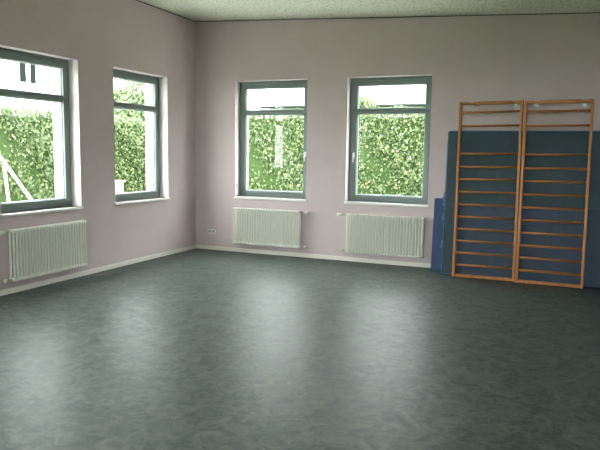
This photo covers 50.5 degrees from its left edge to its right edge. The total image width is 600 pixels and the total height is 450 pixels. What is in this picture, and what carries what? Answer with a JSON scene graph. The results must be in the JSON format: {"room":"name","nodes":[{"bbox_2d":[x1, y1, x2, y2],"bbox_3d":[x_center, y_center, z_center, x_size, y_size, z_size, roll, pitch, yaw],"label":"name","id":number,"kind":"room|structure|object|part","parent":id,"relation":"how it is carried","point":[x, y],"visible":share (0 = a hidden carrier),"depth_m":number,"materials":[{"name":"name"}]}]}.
{"room":"exercise room","nodes":[
{"label":"exercise room","id":0,"kind":"room"},
{"bbox_2d":[0,0,195,289],"bbox_3d":[-4.188,-1.131,5.950,0.380,4.500,11.200,4,7,23],"label":"wall","id":1,"kind":"structure","parent":0,"point":[96,38],"depth_m":8.94,"materials":[{"name":"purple paint"}]},
{"bbox_2d":[0,48,71,212],"bbox_3d":[-3.330,-1.153,7.900,0.137,1.923,1.305,4,7,23],"label":"window","id":2,"kind":"structure","parent":1,"relation":"in","point":[62,98],"depth_m":8.21,"materials":[{"name":"grey paint"}]},
{"bbox_3d":[-3.341,-1.838,7.830,0.072,0.456,1.209,4,7,23],"label":"sash","id":3,"kind":"part","parent":2,"relation":"part of","materials":[{"name":"glass"}]},
{"bbox_3d":[-3.354,-0.918,7.935,0.072,1.358,1.209,4,7,23],"label":"casement sash","id":4,"kind":"part","parent":2,"relation":"part of","materials":[{"name":"grey paint"}]},
{"bbox_2d":[0,206,82,217],"bbox_3d":[-3.258,-0.173,7.960,0.195,0.035,1.337,4,7,23],"label":"window sill","id":5,"kind":"structure","parent":1,"relation":"attached to","point":[21,213],"depth_m":7.86,"materials":[{"name":"white"}]},
{"bbox_2d":[0,220,87,282],"bbox_3d":[-3.174,0.305,7.911,0.121,0.618,1.387,4,7,23],"label":"radiator","id":6,"kind":"object","parent":1,"relation":"attached to","point":[67,253],"visible":1,"depth_m":7.91,"materials":[{"name":"white metal"}]},
{"bbox_2d":[0,245,195,295],"bbox_3d":[-4.035,0.933,6.108,0.015,0.066,11.200,4,7,23],"label":"baseboard","id":7,"kind":"structure","parent":1,"relation":"attached to","point":[120,264],"depth_m":8.70,"materials":[{"name":"white"}]},
{"bbox_2d":[113,69,159,200],"bbox_3d":[-2.541,-1.352,9.733,0.137,1.923,1.305,4,7,23],"label":"window","id":8,"kind":"structure","parent":1,"relation":"in","point":[117,74],"depth_m":10.10,"materials":[{"name":"grey paint"}]},
{"bbox_3d":[-2.552,-2.037,9.664,0.072,0.456,1.209,4,7,23],"label":"sash","id":9,"kind":"part","parent":8,"relation":"part of","materials":[{"name":"grey paint"}]},
{"bbox_3d":[-2.565,-1.117,9.769,0.072,1.358,1.209,4,7,23],"label":"casement sash","id":10,"kind":"part","parent":8,"relation":"part of","materials":[{"name":"grey paint"}]},
{"bbox_2d":[114,197,169,204],"bbox_3d":[-2.469,-0.372,9.793,0.195,0.035,1.337,4,7,23],"label":"window sill","id":11,"kind":"structure","parent":1,"relation":"attached to","point":[166,198],"depth_m":9.69,"materials":[{"name":"white"}]},
{"bbox_2d":[136,0,194,21],"bbox_3d":[-3.984,-2.932,5.667,0.008,0.082,11.200,4,7,23],"label":"trim","id":12,"kind":"structure","parent":1,"relation":"attached to","point":[136,0],"depth_m":9.96,"materials":[{"name":"grey"}]},
{"bbox_2d":[0,248,599,449],"bbox_3d":[0.048,1.296,4.391,8.900,0.150,11.200,4,7,23],"label":"floor","id":13,"kind":"structure","parent":0,"point":[193,349],"depth_m":5.28,"materials":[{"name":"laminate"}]},
{"bbox_2d":[431,198,443,270],"bbox_3d":[2.741,0.185,9.047,1.700,1.068,0.156,4,7,23],"label":"mat","id":14,"kind":"object","parent":13,"relation":"on","point":[438,208],"visible":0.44,"depth_m":9.31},
{"bbox_2d":[440,131,599,273],"bbox_3d":[3.471,-0.242,8.583,3.045,2.043,0.305,4,7,23],"label":"mat","id":15,"kind":"object","parent":13,"relation":"on","point":[537,142],"visible":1,"depth_m":8.70,"materials":[{"name":"blue"}]},
{"bbox_2d":[450,203,599,287],"bbox_3d":[3.344,0.273,8.531,2.580,1.028,0.133,4,7,23],"label":"mat","id":16,"kind":"object","parent":13,"relation":"on","point":[592,252],"visible":0.83,"depth_m":8.59,"materials":[{"name":"blue plastic"}]},
{"bbox_2d":[139,0,599,20],"bbox_3d":[0.102,-2.574,3.948,8.900,0.687,11.200,4,7,23],"label":"ceiling","id":17,"kind":"structure","parent":0,"point":[196,10],"depth_m":9.02,"materials":[{"name":"white paint"}]},
{"bbox_2d":[195,13,599,263],"bbox_3d":[2.355,-1.439,9.436,9.660,4.500,0.380,4,7,23],"label":"wall","id":18,"kind":"structure","parent":0,"point":[547,56],"depth_m":9.83,"materials":[{"name":"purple paint"}]},
{"bbox_2d":[208,229,214,233],"bbox_3d":[-1.540,0.109,11.065,0.152,0.076,0.014,4,7,23],"label":"double socket","id":19,"kind":"object","parent":18,"relation":"attached to","point":[212,231],"visible":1,"depth_m":11.06,"materials":[{"name":"white plastic"}]},
{"bbox_2d":[234,196,307,201],"bbox_3d":[-0.471,-0.439,10.621,1.348,0.035,0.195,4,7,23],"label":"window sill","id":20,"kind":"structure","parent":18,"relation":"attached to","point":[235,197],"depth_m":10.54,"materials":[{"name":"white"}]},
{"bbox_2d":[233,207,309,248],"bbox_3d":[-0.482,0.041,10.542,1.388,0.618,0.121,4,7,23],"label":"radiator","id":21,"kind":"object","parent":18,"relation":"attached to","point":[248,232],"visible":1,"depth_m":10.53,"materials":[{"name":"white metal"}]},
{"bbox_2d":[240,80,306,198],"bbox_3d":[-0.431,-1.422,10.605,1.305,1.923,0.137,4,7,23],"label":"window","id":22,"kind":"structure","parent":18,"relation":"in","point":[294,84],"depth_m":10.65,"materials":[{"name":"grey paint"}]},
{"bbox_3d":[-0.413,-2.108,10.548,1.209,0.456,0.072,4,7,23],"label":"sash","id":23,"kind":"part","parent":22,"relation":"part of","materials":[{"name":"glass"}]},
{"bbox_3d":[-0.426,-1.188,10.653,1.209,1.358,0.072,4,7,23],"label":"casement sash","id":24,"kind":"part","parent":22,"relation":"part of","materials":[{"name":"grey paint"}]},
{"bbox_2d":[196,245,430,267],"bbox_3d":[2.255,0.634,9.488,8.885,0.066,0.015,4,7,23],"label":"baseboard","id":25,"kind":"structure","parent":18,"relation":"attached to","point":[354,259],"depth_m":10.31,"materials":[{"name":"white"}]},
{"bbox_2d":[337,213,424,257],"bbox_3d":[1.225,0.148,9.819,1.387,0.618,0.121,4,7,23],"label":"radiator","id":26,"kind":"object","parent":18,"relation":"attached to","point":[376,235],"visible":1,"depth_m":9.76,"materials":[{"name":"white metal"}]},
{"bbox_2d":[344,201,429,207],"bbox_3d":[1.350,-0.325,9.850,1.348,0.035,0.195,4,7,23],"label":"window sill","id":27,"kind":"structure","parent":18,"relation":"attached to","point":[345,202],"depth_m":9.77,"materials":[{"name":"white"}]},
{"bbox_2d":[348,76,431,203],"bbox_3d":[1.390,-1.308,9.834,1.305,1.923,0.137,4,7,23],"label":"window","id":28,"kind":"structure","parent":18,"relation":"in","point":[356,83],"depth_m":9.84,"materials":[{"name":"grey paint"}]},
{"bbox_3d":[1.395,-1.074,9.882,1.209,1.358,0.072,4,7,23],"label":"casement sash","id":29,"kind":"part","parent":28,"relation":"part of","materials":[{"name":"grey paint"}]},
{"bbox_3d":[1.408,-1.995,9.777,1.209,0.456,0.072,4,7,23],"label":"sash","id":30,"kind":"part","parent":28,"relation":"part of","materials":[{"name":"glass"}]},
{"bbox_2d":[195,12,599,21],"bbox_3d":[2.300,-2.990,9.079,8.900,0.434,0.008,4,7,23],"label":"trim","id":31,"kind":"structure","parent":18,"relation":"attached to","point":[582,12],"depth_m":9.36,"materials":[{"name":"grey"}]},
{"bbox_2d":[452,99,523,281],"bbox_3d":[2.641,-0.494,8.876,0.871,2.463,0.567,4,7,26],"label":"bars","id":32,"kind":"object","parent":18,"relation":"attached to","point":[515,102],"visible":1,"depth_m":8.71,"materials":[{"name":"brown wood"}]},
{"bbox_3d":[2.206,-0.491,8.906,0.043,2.438,0.244,3,7,16],"label":"post","id":33,"kind":"part","parent":32,"relation":"part of","materials":[{"name":"brown wood"}]},
{"bbox_3d":[2.529,0.723,8.786,0.774,0.052,0.052,4,7,26],"label":"rail","id":34,"kind":"part","parent":32,"relation":"part of","materials":[{"name":"brown wood"}]},
{"bbox_3d":[2.608,-1.666,8.673,0.774,0.054,0.047,4,7,26],"label":"rail","id":35,"kind":"part","parent":32,"relation":"part of","materials":[{"name":"brown wood"}]},
{"bbox_3d":[2.933,-0.451,8.555,0.043,2.438,0.244,3,7,16],"label":"post","id":36,"kind":"part","parent":32,"relation":"part of","materials":[{"name":"brown wood"}]},
{"bbox_2d":[515,98,593,288],"bbox_3d":[3.418,-0.442,8.525,0.859,2.460,0.607,4,7,26],"label":"bars","id":37,"kind":"object","parent":18,"relation":"attached to","point":[584,101],"visible":1,"depth_m":8.34,"materials":[{"name":"brown wood"}]},
{"bbox_3d":[2.974,-0.438,8.537,0.040,2.438,0.241,3,7,20],"label":"post","id":38,"kind":"part","parent":37,"relation":"part of","materials":[{"name":"brown wood"}]},
{"bbox_3d":[3.292,0.778,8.419,0.774,0.048,0.052,4,7,26],"label":"rail","id":39,"kind":"part","parent":37,"relation":"part of","materials":[{"name":"brown wood"}]},
{"bbox_3d":[3.382,-1.610,8.301,0.774,0.050,0.047,4,7,26],"label":"rail","id":40,"kind":"part","parent":37,"relation":"part of","materials":[{"name":"brown wood"}]},
{"bbox_3d":[3.701,-0.394,8.187,0.040,2.438,0.241,3,7,20],"label":"post","id":41,"kind":"part","parent":37,"relation":"part of","materials":[{"name":"brown wood"}]},
{"label":"outside","id":42,"kind":"structure","parent":0,"visible":0},
{"bbox_3d":[-1.843,0.638,11.260,120.000,0.140,120.000,4,7,23],"label":"ground","id":43,"kind":"structure","parent":42,"visible":0},
{"bbox_2d":[0,59,144,183],"bbox_3d":[-14.119,-4.662,27.726,8.800,6.300,16.300,4,7,23],"label":"building","id":44,"kind":"structure","parent":43,"relation":"on","point":[13,75],"depth_m":25.09,"materials":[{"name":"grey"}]},
{"bbox_2d":[19,62,25,81],"bbox_3d":[-10.837,-6.018,24.849,0.020,0.820,0.290,4,7,23],"label":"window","id":45,"kind":"structure","parent":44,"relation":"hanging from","point":[22,66],"depth_m":24.82,"materials":[{"name":"black"}]},
{"bbox_2d":[30,64,35,82],"bbox_3d":[-10.634,-6.069,25.319,0.020,0.820,0.260,4,7,23],"label":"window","id":46,"kind":"structure","parent":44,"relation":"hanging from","point":[32,67],"depth_m":25.30,"materials":[{"name":"black"}]},
{"bbox_2d":[0,104,145,202],"bbox_3d":[-6.249,-0.961,11.837,0.943,2.783,9.960,4,7,23],"label":"hedge","id":47,"kind":"object","parent":43,"relation":"on","point":[26,142],"visible":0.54,"depth_m":13.06,"materials":[{"name":"green plant"}]},
{"bbox_2d":[114,79,254,190],"bbox_3d":[-4.256,-2.726,19.770,5.754,4.544,5.015,6,8,39],"label":"tree","id":48,"kind":"object","parent":43,"relation":"on","point":[125,95],"visible":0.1,"depth_m":17.97,"materials":[{"name":"green plant"}]},
{"bbox_2d":[248,105,424,195],"bbox_3d":[3.110,-1.122,13.713,15.070,2.936,0.941,4,7,23],"label":"hedge","id":49,"kind":"object","parent":43,"relation":"on","point":[390,149],"visible":0.17,"depth_m":14.11,"materials":[{"name":"green plant"}]},
{"bbox_2d":[260,85,425,117],"bbox_3d":[6.003,-5.856,35.769,14.000,7.400,8.934,4,7,23],"label":"house","id":50,"kind":"structure","parent":43,"relation":"on","point":[405,95],"depth_m":32.69,"materials":[{"name":"grey"}]},
{"bbox_2d":[359,92,379,115],"bbox_3d":[1.259,-2.427,20.075,2.418,4.032,2.127,4,7,23],"label":"tree","id":51,"kind":"object","parent":43,"relation":"on","point":[364,102],"visible":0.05,"depth_m":19.45,"materials":[{"name":"green plant"}]},
{"bbox_3d":[1.350,1.534,3.392,19.900,0.042,19.950,4,7,23],"label":"patio","id":52,"kind":"object","parent":43,"relation":"on","visible":0},
{"bbox_2d":[0,154,32,201],"bbox_3d":[-5.489,-0.487,9.676,1.900,2.375,3.785,4,7,23],"label":"swing frame","id":53,"kind":"object","parent":52,"relation":"on","point":[14,176],"visible":0.28,"depth_m":9.86,"materials":[{"name":"beige paint"}]},
{"bbox_3d":[-4.527,-0.124,9.947,0.034,1.603,0.213,4,7,23],"label":"post","id":54,"kind":"part","parent":53,"relation":"part of","materials":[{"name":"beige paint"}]},
{"bbox_2d":[115,180,125,192],"bbox_3d":[-4.302,-0.417,14.282,0.485,1.160,0.640,4,7,23],"label":"base cabinet","id":55,"kind":"object","parent":52,"relation":"on","point":[119,188],"visible":0.16,"depth_m":14.27,"materials":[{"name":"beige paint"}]},
{"bbox_3d":[-4.059,-0.408,14.326,0.020,1.020,0.250,4,7,23],"label":"door","id":56,"kind":"part","parent":55,"relation":"part of","materials":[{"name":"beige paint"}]}
]}

